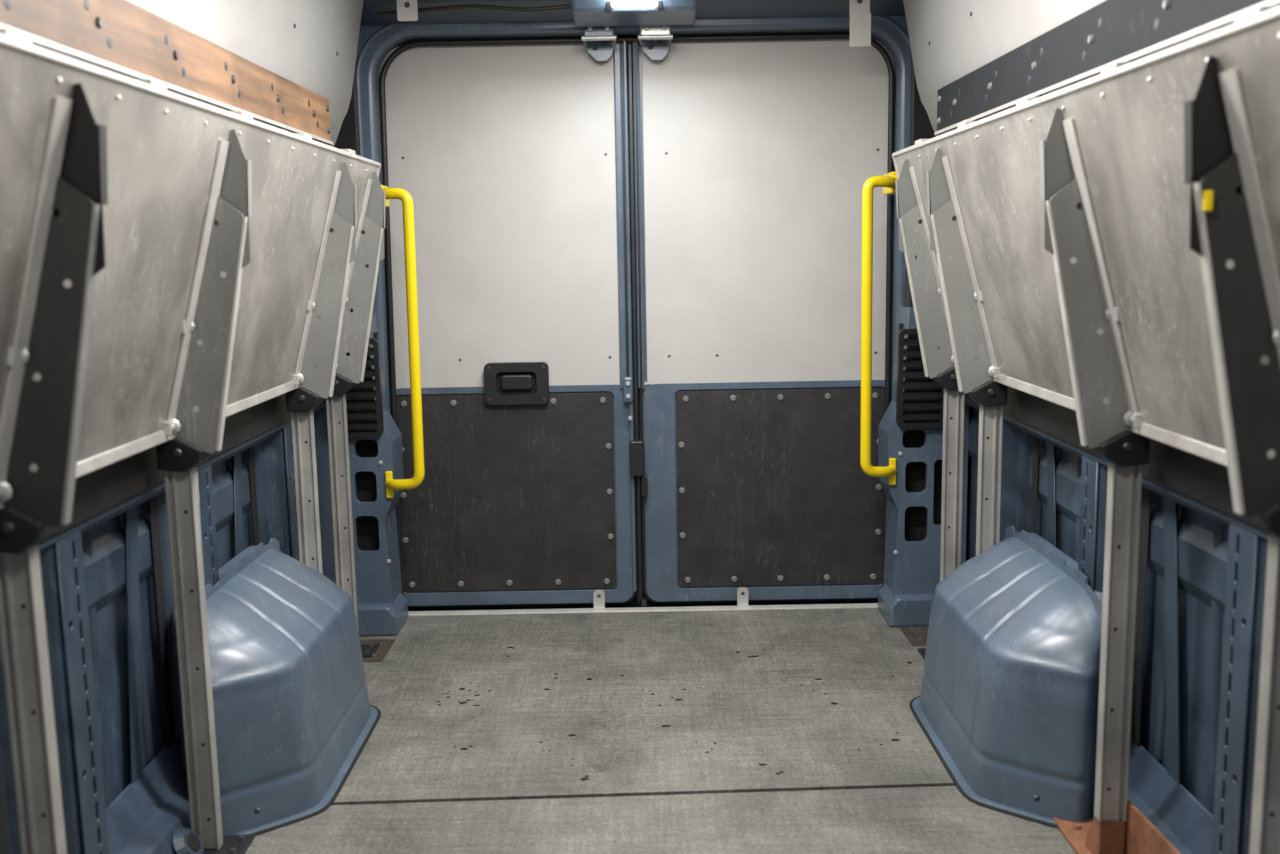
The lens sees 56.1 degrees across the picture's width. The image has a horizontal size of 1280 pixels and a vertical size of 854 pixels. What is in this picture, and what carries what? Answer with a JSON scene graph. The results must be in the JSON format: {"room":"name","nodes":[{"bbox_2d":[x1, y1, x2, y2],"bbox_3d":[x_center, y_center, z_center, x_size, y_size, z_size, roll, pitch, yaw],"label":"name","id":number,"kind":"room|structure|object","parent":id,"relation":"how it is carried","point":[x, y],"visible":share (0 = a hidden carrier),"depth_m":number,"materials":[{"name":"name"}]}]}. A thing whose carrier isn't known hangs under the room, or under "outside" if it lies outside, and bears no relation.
{"room":"vehicle interior","nodes":[
{"label":"vehicle interior","id":0,"kind":"room"},
{"bbox_2d":[0,450,256,853],"bbox_3d":[-0.972,-0.112,2.003,0.060,1.930,3.600,-1,8,0],"label":"outer skin","id":1,"kind":"structure","parent":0,"point":[105,571],"depth_m":2.26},
{"bbox_2d":[0,755,9,853],"bbox_3d":[-0.957,0.493,1.776,0.002,0.520,0.040,-1,8,0],"label":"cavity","id":2,"kind":"object","parent":1,"relation":"attached to","point":[4,841],"visible":1,"depth_m":1.80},
{"bbox_2d":[0,545,81,853],"bbox_3d":[-0.947,0.195,1.907,0.070,1.350,0.230,-1,8,0],"label":"rib","id":3,"kind":"object","parent":1,"relation":"attached to","point":[47,558],"visible":0.1,"depth_m":1.88,"materials":[{"name":"blue paint"}]},
{"bbox_2d":[81,529,105,808],"bbox_3d":[-0.980,0.419,2.140,0.026,0.542,0.061,-1,8,0],"label":"swage","id":4,"kind":"object","parent":1,"relation":"attached to","point":[86,536],"visible":0.13,"depth_m":2.13,"materials":[{"name":"blue paint"}]},
{"bbox_2d":[125,506,142,783],"bbox_3d":[-0.960,0.414,2.277,0.002,0.570,0.130,-1,8,0],"label":"strip","id":5,"kind":"object","parent":1,"relation":"attached to","point":[131,515],"visible":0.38,"depth_m":2.27,"materials":[{"name":"blue paint"}]},
{"bbox_2d":[120,512,154,760],"bbox_3d":[-0.980,0.392,2.325,0.026,0.541,0.055,-1,8,0],"label":"swage","id":6,"kind":"object","parent":1,"relation":"attached to","point":[146,718],"visible":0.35,"depth_m":2.35,"materials":[{"name":"blue paint"}]},
{"bbox_2d":[149,497,174,747],"bbox_3d":[-0.958,0.399,2.409,0.002,0.520,0.040,-1,8,0],"label":"cavity","id":7,"kind":"object","parent":1,"relation":"attached to","point":[153,503],"visible":1,"depth_m":2.40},
{"bbox_2d":[147,491,179,744],"bbox_3d":[-0.948,0.108,2.500,0.070,1.350,0.230,-1,8,0],"label":"wall panel","id":8,"kind":"object","parent":1,"relation":"attached to","point":[161,498],"visible":0.04,"depth_m":2.43,"materials":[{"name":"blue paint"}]},
{"bbox_2d":[38,402,325,554],"bbox_3d":[-0.943,0.124,1.876,0.080,0.140,3.280,-1,8,0],"label":"waist rail","id":9,"kind":"object","parent":1,"relation":"attached to","point":[107,514],"visible":0.1,"depth_m":2.18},
{"bbox_2d":[53,393,325,534],"bbox_3d":[-0.898,0.123,1.861,0.009,0.075,3.250,-1,8,0],"label":"wall rail","id":10,"kind":"object","parent":1,"relation":"attached to","point":[96,491],"depth_m":2.14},
{"bbox_2d":[233,453,242,555],"bbox_3d":[-0.962,0.325,2.881,0.002,0.570,0.130,-1,8,0],"label":"strip","id":11,"kind":"object","parent":1,"relation":"attached to","point":[237,458],"visible":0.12,"depth_m":2.88,"materials":[{"name":"blue paint"}]},
{"bbox_2d":[248,447,259,545],"bbox_3d":[-0.960,0.310,3.012,0.002,0.520,0.040,-1,8,0],"label":"cavity","id":12,"kind":"object","parent":1,"relation":"attached to","point":[251,450],"visible":0.44,"depth_m":2.99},
{"bbox_2d":[247,429,290,555],"bbox_3d":[-0.950,0.017,3.113,0.070,1.350,0.230,-1,8,0],"label":"panel","id":13,"kind":"object","parent":1,"relation":"attached to","point":[269,455],"visible":0.16,"depth_m":3.07,"materials":[{"name":"blue paint"}]},
{"bbox_2d":[54,424,299,853],"bbox_3d":[-0.903,0.427,2.214,0.005,0.600,1.980,-1,8,0],"label":"wall","id":14,"kind":"structure","parent":0,"point":[68,550],"depth_m":1.95,"materials":[{"name":"metal"}]},
{"bbox_2d":[126,0,363,146],"bbox_3d":[-0.806,-0.776,1.758,0.115,0.552,3.310,-1,8,0],"label":"lining","id":15,"kind":"object","parent":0,"point":[263,33],"visible":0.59,"depth_m":2.78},
{"bbox_2d":[0,0,332,144],"bbox_3d":[-0.812,-0.576,1.641,0.023,0.116,3.020,-1,8,0],"label":"board","id":16,"kind":"object","parent":15,"relation":"attached to","point":[121,37],"visible":1,"depth_m":2.03,"materials":[{"name":"brown wood"}]},
{"bbox_2d":[634,41,645,591],"bbox_3d":[0.001,-0.320,3.712,0.007,1.710,0.007,-1,8,0],"label":"seam edge rubber","id":17,"kind":"object","parent":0,"point":[635,43],"depth_m":3.69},
{"bbox_2d":[314,15,968,635],"bbox_3d":[-0.006,-0.348,3.557,1.940,1.990,0.300,-1,8,0],"label":"door frame","id":18,"kind":"structure","parent":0,"point":[916,570],"depth_m":3.56,"materials":[{"name":"blue paint"}]},
{"bbox_2d":[334,63,360,155],"bbox_3d":[-0.887,-0.937,3.509,0.118,0.440,0.040,-1,8,0],"label":"trim","id":19,"kind":"structure","parent":18,"relation":"attached to","point":[348,137],"depth_m":3.50,"materials":[{"name":"plastic"}]},
{"bbox_2d":[346,390,375,397],"bbox_3d":[-0.827,-0.097,3.507,0.116,0.020,0.023,-1,8,0],"label":"louvre slat","id":20,"kind":"object","parent":18,"relation":"attached to","point":[352,393],"visible":0.64,"depth_m":3.50,"materials":[{"name":"black plastic"}]},
{"bbox_2d":[346,400,376,408],"bbox_3d":[-0.826,-0.066,3.511,0.116,0.020,0.023,-1,8,0],"label":"louvre slat","id":21,"kind":"object","parent":18,"relation":"attached to","point":[368,403],"visible":0.64,"depth_m":3.50,"materials":[{"name":"black plastic"}]},
{"bbox_2d":[347,411,376,418],"bbox_3d":[-0.826,-0.035,3.516,0.116,0.020,0.023,-1,8,0],"label":"louvre slat","id":22,"kind":"object","parent":18,"relation":"attached to","point":[350,414],"visible":0.64,"depth_m":3.51,"materials":[{"name":"black plastic"}]},
{"bbox_2d":[347,421,377,429],"bbox_3d":[-0.825,-0.004,3.520,0.116,0.020,0.023,-1,8,0],"label":"louvre slat","id":23,"kind":"object","parent":18,"relation":"attached to","point":[364,424],"visible":0.64,"depth_m":3.51,"materials":[{"name":"black plastic"}]},
{"bbox_2d":[356,332,379,550],"bbox_3d":[-0.868,0.140,3.642,0.180,0.850,0.030,-1,8,0],"label":"holes","id":24,"kind":"object","parent":18,"relation":"attached to","point":[366,487],"depth_m":3.64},
{"bbox_2d":[370,315,403,600],"bbox_3d":[-0.765,0.138,3.647,0.065,0.950,0.140,-1,8,0],"label":"pillar","id":25,"kind":"structure","parent":18,"relation":"attached to","point":[390,425],"depth_m":3.65,"materials":[{"name":"metal"}]},
{"bbox_2d":[381,185,424,497],"bbox_3d":[-0.736,-0.247,3.526,0.106,0.915,0.248,-6,10,-30],"label":"grab rail","id":26,"kind":"object","parent":18,"relation":"attached to","point":[391,484],"visible":0.82,"depth_m":3.44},
{"bbox_2d":[497,372,644,609],"bbox_3d":[-0.217,0.198,3.778,0.464,0.766,0.058,-1,8,0],"label":"hardware piece","id":27,"kind":"object","parent":18,"relation":"in","point":[636,447],"depth_m":3.75,"materials":[{"name":"black plastic"}]},
{"bbox_2d":[484,362,549,404],"bbox_3d":[-0.384,-0.136,3.745,0.200,0.130,0.028,-1,8,0],"label":"handle bezel","id":28,"kind":"object","parent":27,"relation":"attached to","point":[542,375],"visible":1,"depth_m":3.73,"materials":[{"name":"black plastic"}]},
{"bbox_2d":[501,375,532,389],"bbox_3d":[-0.385,-0.139,3.741,0.100,0.047,0.012,-1,8,0],"label":"paddle","id":29,"kind":"object","parent":28,"relation":"attached to","point":[508,382],"visible":1,"depth_m":3.73,"materials":[{"name":"black plastic"}]},
{"bbox_2d":[497,372,536,393],"bbox_3d":[-0.385,-0.138,3.755,0.140,0.090,0.005,-1,8,0],"label":"cup","id":30,"kind":"object","parent":27,"relation":"on","point":[500,390],"depth_m":3.75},
{"bbox_2d":[593,590,604,606],"bbox_3d":[-0.131,0.547,3.823,0.036,0.058,0.006,-1,8,0],"label":"tab","id":31,"kind":"object","parent":27,"relation":"attached to","point":[598,602],"visible":1,"depth_m":3.82,"materials":[{"name":"metal"}]},
{"bbox_2d":[637,476,641,600],"bbox_3d":[-0.001,0.352,3.815,0.010,0.410,0.015,-1,8,0],"label":"rod","id":32,"kind":"object","parent":27,"relation":"attached to","point":[638,477],"visible":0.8,"depth_m":3.81,"materials":[{"name":"black metal"}]},
{"bbox_2d":[583,26,614,41],"bbox_3d":[-0.120,-1.163,3.530,0.090,0.045,0.075,-1,8,0],"label":"lock","id":33,"kind":"object","parent":18,"relation":"attached to","point":[597,30],"visible":0.56,"depth_m":3.49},
{"bbox_2d":[581,34,617,60],"bbox_3d":[-0.122,-1.147,3.577,0.135,0.110,0.012,-1,8,0],"label":"top tongue","id":34,"kind":"object","parent":18,"relation":"attached to","point":[604,52],"visible":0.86,"depth_m":3.57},
{"bbox_2d":[360,0,904,24],"bbox_3d":[-0.022,-1.256,3.433,1.600,0.156,0.120,-1,8,0],"label":"header beam","id":35,"kind":"object","parent":18,"relation":"attached to","point":[706,9],"visible":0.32,"depth_m":3.45,"materials":[{"name":"metal"}]},
{"bbox_2d":[377,4,570,16],"bbox_3d":[-0.456,-1.174,3.374,0.571,0.025,0.032,-1,8,0],"label":"cable","id":36,"kind":"object","parent":35,"relation":"attached to","point":[465,6],"depth_m":3.36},
{"bbox_2d":[571,0,697,26],"bbox_3d":[-0.017,-1.232,3.356,0.350,0.181,0.200,-1,8,0],"label":"lamp","id":37,"kind":"object","parent":35,"relation":"attached to","point":[585,12],"depth_m":3.34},
{"bbox_2d":[356,16,910,267],"bbox_3d":[-0.006,-0.753,3.570,1.661,0.908,0.016,-1,8,0],"label":"bead","id":38,"kind":"object","parent":18,"relation":"attached to","point":[888,20],"visible":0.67,"depth_m":3.51,"materials":[{"name":"blue paint"}]},
{"bbox_2d":[379,33,894,595],"bbox_3d":[-0.005,-0.287,3.720,1.568,1.782,0.018,-1,8,0],"label":"seal","id":39,"kind":"object","parent":18,"relation":"attached to","point":[807,36],"visible":0.77,"depth_m":3.63,"materials":[{"name":"black rubber"}]},
{"bbox_2d":[636,33,672,60],"bbox_3d":[0.043,-1.150,3.577,0.135,0.110,0.012,-1,8,0],"label":"top tongue","id":40,"kind":"object","parent":18,"relation":"attached to","point":[659,51],"visible":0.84,"depth_m":3.58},
{"bbox_2d":[640,25,670,40],"bbox_3d":[0.045,-1.166,3.530,0.090,0.045,0.075,-1,8,0],"label":"lock","id":41,"kind":"object","parent":18,"relation":"attached to","point":[654,29],"visible":0.56,"depth_m":3.49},
{"bbox_2d":[860,172,897,484],"bbox_3d":[0.730,-0.284,3.526,0.102,0.912,0.242,3,9,27],"label":"grab rail","id":42,"kind":"object","parent":18,"relation":"attached to","point":[887,181],"visible":0.94,"depth_m":3.44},
{"bbox_2d":[878,306,910,591],"bbox_3d":[0.770,0.111,3.647,0.065,0.950,0.140,-1,8,0],"label":"pillar","id":43,"kind":"structure","parent":18,"relation":"attached to","point":[889,416],"depth_m":3.65,"materials":[{"name":"metal"}]},
{"bbox_2d":[904,255,916,306],"bbox_3d":[0.876,-0.540,3.557,0.170,0.420,0.070,-1,8,0],"label":"trim","id":44,"kind":"structure","parent":18,"relation":"attached to","point":[908,302],"depth_m":3.57,"materials":[{"name":"black plastic"}]},
{"bbox_2d":[898,323,941,540],"bbox_3d":[0.872,0.110,3.642,0.180,0.850,0.030,-1,8,0],"label":"cavity","id":45,"kind":"object","parent":18,"relation":"attached to","point":[915,472],"depth_m":3.64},
{"bbox_2d":[902,401,941,408],"bbox_3d":[0.824,-0.064,3.516,0.116,0.020,0.023,-1,8,0],"label":"louvre slat","id":46,"kind":"object","parent":18,"relation":"attached to","point":[911,404],"visible":1,"depth_m":3.51,"materials":[{"name":"black plastic"}]},
{"bbox_2d":[902,411,941,419],"bbox_3d":[0.825,-0.033,3.520,0.116,0.020,0.023,-1,8,0],"label":"louvre slat","id":47,"kind":"object","parent":18,"relation":"attached to","point":[906,415],"visible":1,"depth_m":3.51,"materials":[{"name":"black plastic"}]},
{"bbox_2d":[902,390,941,398],"bbox_3d":[0.824,-0.095,3.511,0.116,0.020,0.023,-1,8,0],"label":"louvre slat","id":48,"kind":"object","parent":18,"relation":"attached to","point":[906,394],"visible":1,"depth_m":3.50,"materials":[{"name":"black plastic"}]},
{"bbox_2d":[903,380,941,387],"bbox_3d":[0.823,-0.125,3.507,0.116,0.020,0.023,-1,8,0],"label":"louvre slat","id":49,"kind":"object","parent":18,"relation":"attached to","point":[912,383],"visible":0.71,"depth_m":3.50,"materials":[{"name":"black plastic"}]},
{"bbox_2d":[910,53,935,145],"bbox_3d":[0.854,-0.967,3.509,0.118,0.440,0.040,-1,8,0],"label":"trim","id":50,"kind":"structure","parent":18,"relation":"attached to","point":[921,127],"depth_m":3.50,"materials":[{"name":"plastic"}]},
{"bbox_2d":[408,35,877,608],"bbox_3d":[-0.007,-0.378,3.796,1.960,2.000,0.020,-1,8,0],"label":"outer skin","id":51,"kind":"structure","parent":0,"point":[633,601],"depth_m":3.93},
{"bbox_2d":[384,35,633,385],"bbox_3d":[-0.421,-0.662,3.713,0.782,1.100,0.038,-1,8,0],"label":"shell","id":52,"kind":"object","parent":51,"relation":"attached to","point":[411,40],"visible":0.02,"depth_m":3.62,"materials":[{"name":"blue paint"}]},
{"bbox_2d":[378,43,619,388],"bbox_3d":[-0.420,-0.640,3.691,0.738,1.040,0.011,-1,8,0],"label":"panel","id":53,"kind":"object","parent":52,"relation":"attached to","point":[510,181],"visible":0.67,"depth_m":3.68,"materials":[{"name":"plastic"}]},
{"bbox_2d":[613,43,626,388],"bbox_3d":[-0.060,-0.644,3.685,0.022,1.060,0.024,-1,8,0],"label":"flange","id":54,"kind":"object","parent":52,"relation":"attached to","point":[617,48],"visible":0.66,"depth_m":3.67,"materials":[{"name":"blue paint"}]},
{"bbox_2d":[621,43,628,376],"bbox_3d":[-0.046,-0.644,3.689,0.006,1.060,0.018,-1,8,0],"label":"seam shadow gap","id":55,"kind":"object","parent":52,"relation":"attached to","point":[621,43],"visible":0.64,"depth_m":3.68,"materials":[{"name":"black plastic"}]},
{"bbox_2d":[389,384,636,606],"bbox_3d":[-0.405,0.219,3.834,0.782,0.722,0.055,-1,8,0],"label":"panel","id":56,"kind":"object","parent":51,"relation":"attached to","point":[634,593],"depth_m":3.81,"materials":[{"name":"blue paint"}]},
{"bbox_2d":[400,397,613,587],"bbox_3d":[-0.424,0.212,3.806,0.676,0.605,0.005,-1,8,0],"label":"rivets","id":57,"kind":"object","parent":56,"relation":"attached to","point":[602,400],"depth_m":3.81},
{"bbox_2d":[623,376,632,402],"bbox_3d":[-0.037,-0.117,3.743,0.030,0.080,0.030,-1,8,0],"label":"latch plate","id":58,"kind":"object","parent":56,"relation":"attached to","point":[626,389],"visible":1,"depth_m":3.73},
{"bbox_2d":[623,41,636,591],"bbox_3d":[-0.032,-0.322,3.726,0.012,1.710,0.037,-1,8,0],"label":"seam lip","id":59,"kind":"object","parent":56,"relation":"attached to","point":[625,89],"visible":0.94,"depth_m":3.69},
{"bbox_2d":[627,35,640,604],"bbox_3d":[-0.016,-0.306,3.756,0.014,1.770,0.050,-1,8,0],"label":"seam rubber","id":60,"kind":"object","parent":56,"relation":"attached to","point":[629,45],"visible":0.67,"depth_m":3.70,"materials":[{"name":"black rubber"}]},
{"bbox_2d":[633,31,895,381],"bbox_3d":[0.388,-0.676,3.713,0.800,1.100,0.038,-1,8,0],"label":"shell","id":61,"kind":"object","parent":51,"relation":"attached to","point":[872,36],"visible":0.03,"depth_m":3.67,"materials":[{"name":"blue paint"}]},
{"bbox_2d":[632,43,643,388],"bbox_3d":[-0.005,-0.644,3.681,0.019,1.060,0.032,-1,8,0],"label":"seam edge","id":62,"kind":"object","parent":61,"relation":"attached to","point":[632,43],"visible":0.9,"depth_m":3.67,"materials":[{"name":"blue paint"}]},
{"bbox_2d":[642,39,894,384],"bbox_3d":[0.396,-0.654,3.691,0.765,1.040,0.011,-1,8,0],"label":"panel","id":63,"kind":"object","parent":61,"relation":"attached to","point":[753,207],"visible":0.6,"depth_m":3.68,"materials":[{"name":"plastic"}]},
{"bbox_2d":[639,378,891,602],"bbox_3d":[0.404,0.205,3.834,0.800,0.722,0.055,-1,8,0],"label":"panel","id":64,"kind":"object","parent":51,"relation":"attached to","point":[646,385],"depth_m":3.81,"materials":[{"name":"blue paint"}]},
{"bbox_2d":[678,393,881,582],"bbox_3d":[0.446,0.197,3.806,0.646,0.605,0.005,-1,8,0],"label":"rivets","id":65,"kind":"object","parent":64,"relation":"attached to","point":[682,535],"depth_m":3.81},
{"bbox_2d":[408,601,877,610],"bbox_3d":[0.015,0.850,2.223,1.940,0.030,3.750,-1,8,0],"label":"subfloor","id":66,"kind":"structure","parent":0,"point":[863,601],"depth_m":3.92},
{"bbox_2d":[332,608,954,804],"bbox_3d":[0.012,0.689,3.144,1.900,0.020,1.300,-1,8,0],"label":"floor","id":67,"kind":"structure","parent":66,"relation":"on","point":[756,710],"depth_m":3.00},
{"bbox_2d":[172,538,380,835],"bbox_3d":[-0.791,0.526,2.701,0.296,0.464,0.823,-1,8,0],"label":"wheel arch","id":68,"kind":"object","parent":67,"relation":"on","point":[294,716],"visible":0.94,"depth_m":2.47,"materials":[{"name":"blue paint"}]},
{"bbox_2d":[291,410,322,573],"bbox_3d":[-0.815,0.328,3.056,0.102,0.748,0.100,-1,8,0],"label":"support post","id":69,"kind":"object","parent":68,"relation":"on","point":[302,423],"visible":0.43,"depth_m":3.02,"materials":[{"name":"metal"}]},
{"bbox_2d":[360,639,394,661],"bbox_3d":[-0.791,0.644,3.460,0.135,0.003,0.190,-1,8,0],"label":"plate","id":70,"kind":"object","parent":67,"relation":"on","point":[383,649],"visible":0.5,"depth_m":3.47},
{"bbox_2d":[326,393,378,656],"bbox_3d":[-0.816,0.278,3.393,0.102,0.748,0.100,-1,8,0],"label":"support post","id":71,"kind":"object","parent":70,"relation":"on","point":[336,408],"visible":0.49,"depth_m":3.38,"materials":[{"name":"metal"}]},
{"bbox_2d":[437,647,911,780],"bbox_3d":[0.113,0.692,3.031,1.265,0.002,0.898,-1,8,0],"label":"debris","id":72,"kind":"object","parent":67,"relation":"on","point":[833,703],"visible":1,"depth_m":3.03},
{"bbox_2d":[899,626,928,645],"bbox_3d":[0.843,0.608,3.513,0.135,0.003,0.190,-1,8,0],"label":"plate","id":73,"kind":"object","parent":67,"relation":"on","point":[912,635],"visible":0.49,"depth_m":3.51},
{"bbox_2d":[918,388,964,659],"bbox_3d":[0.826,0.267,3.274,0.102,0.748,0.100,-1,8,0],"label":"support post","id":74,"kind":"object","parent":67,"relation":"on","point":[953,405],"visible":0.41,"depth_m":3.25,"materials":[{"name":"metal"}]},
{"bbox_2d":[909,525,1102,828],"bbox_3d":[0.809,0.499,2.697,0.296,0.464,0.823,-1,8,0],"label":"wheel arch","id":75,"kind":"object","parent":67,"relation":"on","point":[1008,701],"visible":0.97,"depth_m":2.44,"materials":[{"name":"blue paint"}]},
{"bbox_2d":[976,404,1002,555],"bbox_3d":[0.827,0.317,2.938,0.102,0.748,0.100,-1,8,0],"label":"support post","id":76,"kind":"object","parent":75,"relation":"on","point":[990,418],"visible":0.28,"depth_m":2.90,"materials":[{"name":"metal"}]},
{"bbox_2d":[245,786,1076,853],"bbox_3d":[0.016,0.938,1.454,1.900,0.020,2.203,-1,8,0],"label":"board","id":77,"kind":"object","parent":66,"relation":"on","point":[936,819],"visible":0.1,"depth_m":2.38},
{"bbox_2d":[0,545,66,853],"bbox_3d":[-0.812,0.532,1.671,0.102,0.748,0.100,-1,8,0],"label":"support post","id":78,"kind":"object","parent":77,"relation":"on","point":[23,635],"visible":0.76,"depth_m":1.64,"materials":[{"name":"metal"}]},
{"bbox_2d":[0,28,385,553],"bbox_3d":[-0.781,-0.229,2.046,0.208,0.652,2.621,-1,8,0],"label":"shelf","id":79,"kind":"object","parent":78,"relation":"on","point":[173,266],"visible":1,"depth_m":1.91,"materials":[{"name":"metal"}]},
{"bbox_2d":[0,481,12,501],"bbox_3d":[-0.841,0.085,1.577,0.030,0.028,0.005,-1,8,0],"label":"bolt","id":80,"kind":"object","parent":79,"relation":"in","point":[6,487],"depth_m":1.58,"materials":[{"name":"metal"}]},
{"bbox_2d":[105,736,190,853],"bbox_3d":[-0.909,0.788,1.974,0.095,0.156,3.280,-1,8,0],"label":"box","id":81,"kind":"object","parent":77,"relation":"on","point":[144,818],"visible":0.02,"depth_m":2.25,"materials":[{"name":"blue paint"}]},
{"bbox_2d":[173,827,202,853],"bbox_3d":[-0.848,0.845,1.876,0.047,0.069,0.850,-1,8,0],"label":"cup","id":82,"kind":"object","parent":77,"relation":"on","point":[180,840],"visible":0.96,"depth_m":2.24,"materials":[{"name":"blue paint"}]},
{"bbox_2d":[164,467,254,853],"bbox_3d":[-0.813,0.446,2.255,0.102,0.748,0.100,-1,8,0],"label":"support post","id":83,"kind":"object","parent":77,"relation":"on","point":[181,488],"visible":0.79,"depth_m":2.25,"materials":[{"name":"metal"}]},
{"bbox_2d":[1053,462,1180,853],"bbox_3d":[0.847,0.437,2.091,0.079,0.751,0.490,-1,8,0],"label":"support post","id":84,"kind":"object","parent":77,"relation":"on","point":[1118,826],"visible":0.85,"depth_m":2.14,"materials":[{"name":"metal"}]},
{"bbox_2d":[1092,735,1212,853],"bbox_3d":[0.936,0.756,1.974,0.095,0.156,3.280,-1,8,0],"label":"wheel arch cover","id":85,"kind":"object","parent":77,"relation":"on","point":[1176,813],"visible":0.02,"depth_m":2.17,"materials":[{"name":"blue paint"}]},
{"bbox_2d":[1249,534,1279,853],"bbox_3d":[0.830,0.512,1.612,0.102,0.748,0.100,-1,8,0],"label":"support post","id":86,"kind":"object","parent":77,"relation":"on","point":[1265,817],"visible":1,"depth_m":1.59,"materials":[{"name":"metal"}]},
{"bbox_2d":[892,5,1279,538],"bbox_3d":[0.773,-0.254,2.031,0.208,0.652,2.591,-1,8,0],"label":"shelf","id":87,"kind":"object","parent":86,"relation":"on","point":[1104,248],"visible":1,"depth_m":1.90,"materials":[{"name":"metal"}]},
{"bbox_2d":[408,603,877,615],"bbox_3d":[0.010,0.589,3.808,1.560,0.024,0.038,-1,8,0],"label":"sill","id":88,"kind":"structure","parent":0,"point":[860,605],"depth_m":3.80,"materials":[{"name":"metal"}]},
{"bbox_2d":[638,34,672,39],"bbox_3d":[0.045,-1.135,3.492,0.100,0.014,0.014,-1,8,0],"label":"pin","id":89,"kind":"object","parent":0,"point":[662,36],"depth_m":3.49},
{"bbox_2d":[903,0,1105,135],"bbox_3d":[0.779,-0.804,1.758,0.115,0.552,3.310,-1,8,0],"label":"lining","id":90,"kind":"object","parent":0,"point":[961,43],"visible":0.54,"depth_m":2.86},
{"bbox_2d":[935,0,1279,134],"bbox_3d":[0.791,-0.605,1.651,0.023,0.116,3.040,-1,8,0],"label":"rail","id":91,"kind":"object","parent":90,"relation":"attached to","point":[1076,50],"visible":1,"depth_m":2.12,"materials":[{"name":"black paint"}]},
{"bbox_2d":[966,406,1228,814],"bbox_3d":[0.968,-0.145,2.003,0.060,1.930,3.600,-1,8,0],"label":"outer skin","id":92,"kind":"structure","parent":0,"point":[1202,569],"depth_m":2.20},
{"bbox_2d":[999,420,1037,541],"bbox_3d":[0.950,-0.011,3.084,0.070,1.350,0.230,-1,8,0],"label":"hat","id":93,"kind":"object","parent":92,"relation":"attached to","point":[1017,444],"visible":0.08,"depth_m":3.04,"materials":[{"name":"blue paint"}]},
{"bbox_2d":[1030,437,1038,533],"bbox_3d":[0.970,0.284,2.963,0.002,0.520,0.040,-1,8,0],"label":"swage","id":94,"kind":"object","parent":92,"relation":"attached to","point":[1035,440],"visible":0.44,"depth_m":2.94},
{"bbox_2d":[1046,442,1055,546],"bbox_3d":[0.973,0.298,2.831,0.002,0.570,0.130,-1,8,0],"label":"strip","id":95,"kind":"object","parent":92,"relation":"attached to","point":[1051,497],"visible":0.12,"depth_m":2.83,"materials":[{"name":"blue paint"}]},
{"bbox_2d":[1076,456,1081,562],"bbox_3d":[0.992,0.303,2.694,0.026,0.542,0.061,-1,8,0],"label":"swage","id":96,"kind":"object","parent":92,"relation":"attached to","point":[1079,459],"visible":0.04,"depth_m":2.68,"materials":[{"name":"blue paint"}]},
{"bbox_2d":[965,386,1251,523],"bbox_3d":[0.902,0.091,1.861,0.009,0.075,3.250,-1,8,0],"label":"wall rail","id":97,"kind":"object","parent":92,"relation":"attached to","point":[1204,480],"depth_m":2.06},
{"bbox_2d":[964,396,1267,542],"bbox_3d":[0.947,0.091,1.876,0.080,0.140,3.280,-1,8,0],"label":"waist rail","id":98,"kind":"object","parent":92,"relation":"attached to","point":[1220,516],"visible":0.1,"depth_m":2.10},
{"bbox_2d":[1095,464,1150,734],"bbox_3d":[0.952,0.085,2.431,0.070,1.350,0.230,-1,8,0],"label":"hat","id":99,"kind":"object","parent":92,"relation":"attached to","point":[1103,472],"visible":0.04,"depth_m":2.40,"materials":[{"name":"blue paint"}]},
{"bbox_2d":[1131,488,1150,747],"bbox_3d":[0.972,0.377,2.329,0.002,0.520,0.040,-1,8,0],"label":"cavity","id":100,"kind":"object","parent":92,"relation":"attached to","point":[1145,494],"visible":1,"depth_m":2.33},
{"bbox_2d":[1154,503,1181,760],"bbox_3d":[0.994,0.369,2.245,0.026,0.541,0.055,-1,8,0],"label":"swage","id":101,"kind":"object","parent":92,"relation":"attached to","point":[1161,705],"visible":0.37,"depth_m":2.27,"materials":[{"name":"blue paint"}]},
{"bbox_2d":[1163,496,1180,784],"bbox_3d":[0.974,0.392,2.198,0.002,0.570,0.130,-1,8,0],"label":"strip","id":102,"kind":"object","parent":92,"relation":"attached to","point":[1169,506],"visible":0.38,"depth_m":2.19,"materials":[{"name":"blue paint"}]},
{"bbox_2d":[1207,520,1223,812],"bbox_3d":[0.994,0.397,2.060,0.026,0.542,0.061,-1,8,0],"label":"swage","id":103,"kind":"object","parent":92,"relation":"attached to","point":[1218,528],"visible":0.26,"depth_m":2.06,"materials":[{"name":"blue paint"}]},
{"bbox_2d":[1241,538,1267,853],"bbox_3d":[0.953,0.175,1.817,0.070,1.350,0.230,-1,8,0],"label":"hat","id":104,"kind":"object","parent":92,"relation":"attached to","point":[1263,546],"visible":0.12,"depth_m":1.81,"materials":[{"name":"blue paint"}]},
{"bbox_2d":[1078,455,1258,853],"bbox_3d":[0.918,0.400,2.184,0.005,0.600,1.980,-1,8,0],"label":"wall","id":105,"kind":"structure","parent":0,"point":[1240,597],"depth_m":1.86,"materials":[{"name":"metal"}]},
{"bbox_3d":[-0.020,-1.124,1.866,1.900,0.020,3.620,-1,8,0],"label":"roof skin","id":106,"kind":"structure","parent":0,"visible":0},
{"bbox_2d":[397,0,417,20],"bbox_3d":[-0.646,-1.219,3.319,0.056,0.185,0.005,-1,8,0],"label":"tab","id":107,"kind":"object","parent":106,"relation":"attached to","point":[410,13],"visible":1,"depth_m":3.33,"materials":[{"name":"metal"}]},
{"bbox_2d":[849,0,870,46],"bbox_3d":[0.611,-1.196,3.325,0.059,0.275,0.006,-1,8,0],"label":"tab","id":108,"kind":"object","parent":106,"relation":"attached to","point":[860,15],"visible":1,"depth_m":3.33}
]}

